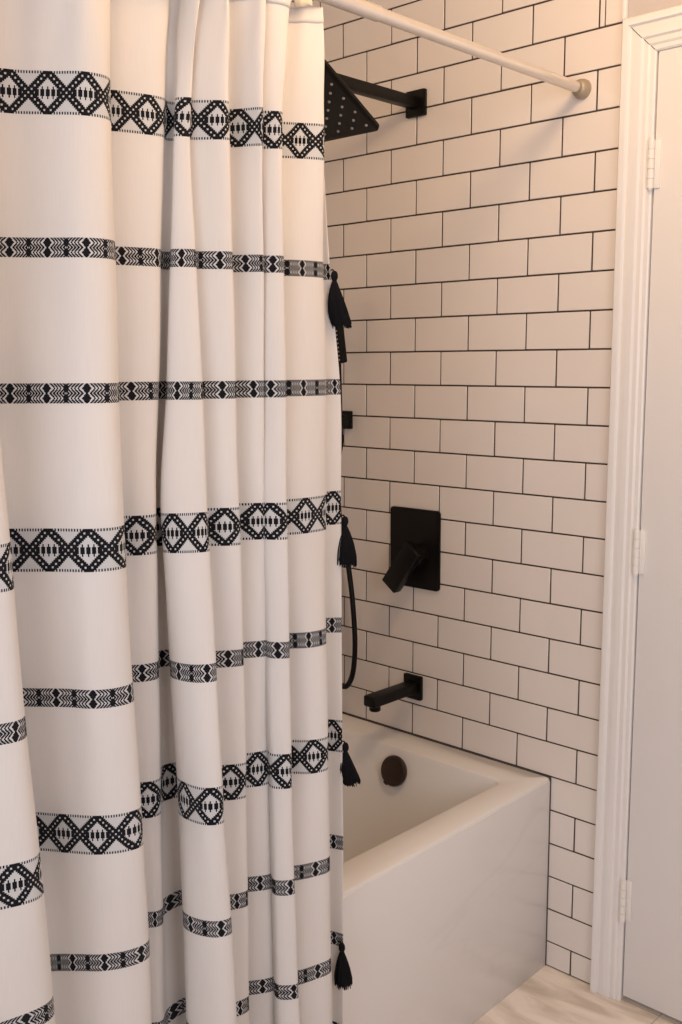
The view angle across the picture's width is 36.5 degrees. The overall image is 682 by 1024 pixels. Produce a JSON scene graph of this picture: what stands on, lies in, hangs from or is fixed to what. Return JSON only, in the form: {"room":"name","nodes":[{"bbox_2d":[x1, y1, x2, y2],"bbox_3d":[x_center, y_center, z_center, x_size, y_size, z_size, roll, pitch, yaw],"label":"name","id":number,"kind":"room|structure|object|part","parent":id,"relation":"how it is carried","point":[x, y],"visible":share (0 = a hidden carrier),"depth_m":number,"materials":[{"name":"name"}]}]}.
{"room":"bathroom","nodes":[
{"label":"bathroom","id":0,"kind":"room"},
{"bbox_2d":[312,0,681,983],"bbox_3d":[0.956,-0.132,1.803,2.982,2.451,0.120,7,11,43],"label":"wall","id":1,"kind":"structure","parent":0,"point":[471,239],"depth_m":2.30,"materials":[{"name":"white tile"}]},
{"bbox_2d":[341,411,352,428],"bbox_3d":[0.000,-0.229,2.583,0.046,0.044,0.047,7,11,43],"label":"holder","id":2,"kind":"object","parent":1,"relation":"attached to","point":[347,417],"visible":0.65,"depth_m":2.58,"materials":[{"name":"black metal"}]},
{"bbox_3d":[0.004,-0.228,2.572,0.026,0.028,0.037,7,11,43],"label":"holder arm","id":3,"kind":"part","parent":2,"relation":"part of","materials":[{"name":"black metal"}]},
{"bbox_2d":[335,325,357,688],"bbox_3d":[-0.014,-0.033,2.605,0.058,0.976,0.145,-4,9,-25],"label":"shower","id":4,"kind":"object","parent":2,"relation":"attached to","point":[340,336],"visible":0.42,"depth_m":2.59,"materials":[{"name":"black metal"}]},
{"bbox_3d":[-0.004,-0.280,2.557,0.014,0.185,0.021,7,11,43],"label":"handle","id":5,"kind":"part","parent":4,"relation":"part of","materials":[{"name":"black metal"}]},
{"bbox_2d":[324,59,426,141],"bbox_3d":[0.032,-0.864,2.204,0.204,0.140,0.418,7,11,43],"label":"shower","id":6,"kind":"object","parent":1,"relation":"attached to","point":[345,116],"visible":0.48,"depth_m":2.15,"materials":[{"name":"black metal"}]},
{"bbox_3d":[-0.051,-0.837,2.119,0.204,0.111,0.178,7,11,43],"label":"head plate","id":7,"kind":"part","parent":6,"relation":"part of","materials":[{"name":"black metal"}]},
{"bbox_3d":[0.053,-0.908,2.224,0.024,0.025,0.339,7,11,43],"label":"arm","id":8,"kind":"part","parent":6,"relation":"part of","materials":[{"name":"black metal"}]},
{"bbox_2d":[364,672,422,711],"bbox_3d":[0.122,0.436,2.477,0.054,0.060,0.168,7,11,43],"label":"tub spout","id":9,"kind":"object","parent":1,"relation":"attached to","point":[412,686],"visible":1,"depth_m":2.48,"materials":[{"name":"black metal"}]},
{"bbox_3d":[0.120,0.436,2.475,0.035,0.026,0.162,7,11,43],"label":"spout","id":10,"kind":"part","parent":9,"relation":"part of","materials":[{"name":"black metal"}]},
{"bbox_3d":[0.176,0.428,2.534,0.054,0.060,0.010,7,11,43],"label":"spout plate","id":11,"kind":"part","parent":9,"relation":"part of","materials":[{"name":"black metal"}]},
{"bbox_2d":[382,506,440,592],"bbox_3d":[0.159,0.093,2.467,0.151,0.199,0.062,7,11,43],"label":"shower valve","id":12,"kind":"object","parent":1,"relation":"attached to","point":[415,534],"visible":1,"depth_m":2.46,"materials":[{"name":"black metal"}]},
{"bbox_3d":[0.146,0.132,2.459,0.109,0.126,0.026,7,11,43],"label":"lever","id":13,"kind":"part","parent":12,"relation":"part of","materials":[{"name":"black metal"}]},
{"bbox_2d":[316,0,591,99],"bbox_3d":[-0.041,-0.765,1.516,0.039,0.039,1.530,7,11,43],"label":"curtain rod","id":14,"kind":"object","parent":1,"relation":"attached to","point":[581,88],"visible":1,"depth_m":1.76,"materials":[{"name":"white metal"}]},
{"bbox_2d":[0,0,360,1023],"bbox_3d":[-0.276,0.168,1.378,0.196,1.839,0.832,7,11,43],"label":"shower curtain","id":15,"kind":"object","parent":14,"relation":"hanging from","point":[174,547],"visible":1,"depth_m":1.38,"materials":[{"name":"fabric"}]},
{"bbox_2d":[572,79,591,99],"bbox_3d":[0.473,-0.842,2.056,0.039,0.039,0.030,7,11,43],"label":"rod flange","id":16,"kind":"object","parent":1,"relation":"attached to","point":[582,89],"depth_m":2.05,"materials":[{"name":"silver metal"}]},
{"bbox_2d":[622,0,628,19],"bbox_3d":[0.544,-1.165,1.955,0.010,0.446,0.011,7,11,43],"label":"trim","id":17,"kind":"structure","parent":1,"relation":"attached to","point":[625,3],"depth_m":1.98,"materials":[{"name":"white paint"}]},
{"bbox_2d":[590,5,681,1000],"bbox_3d":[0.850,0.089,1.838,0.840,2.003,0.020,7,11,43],"label":"trim","id":18,"kind":"structure","parent":1,"relation":"attached to","point":[662,29],"depth_m":2.08,"materials":[{"name":"white paint"}]},
{"bbox_2d":[619,46,681,1021],"bbox_3d":[0.840,0.118,1.838,0.710,1.923,0.108,7,11,43],"label":"door","id":19,"kind":"structure","parent":1,"relation":"in","point":[650,904],"depth_m":2.07,"materials":[{"name":"white paint"}]},
{"bbox_2d":[473,965,681,1023],"bbox_3d":[-0.018,1.258,0.951,2.982,0.060,2.970,7,11,43],"label":"floor","id":20,"kind":"structure","parent":0,"point":[551,995],"depth_m":2.20,"materials":[{"name":"beige tile"}]},
{"bbox_2d":[342,712,550,1023],"bbox_3d":[-0.328,0.851,2.022,0.796,0.449,1.528,7,11,43],"label":"bathtub","id":21,"kind":"object","parent":20,"relation":"on","point":[446,847],"visible":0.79,"depth_m":2.14,"materials":[{"name":"white ceramic"}]},
{"bbox_2d":[342,714,549,896],"bbox_3d":[-0.330,0.851,2.021,0.795,0.445,1.525,7,11,43],"label":"basin","id":22,"kind":"object","parent":21,"relation":"in","point":[425,817],"depth_m":2.26,"materials":[{"name":"white ceramic"}]}
]}

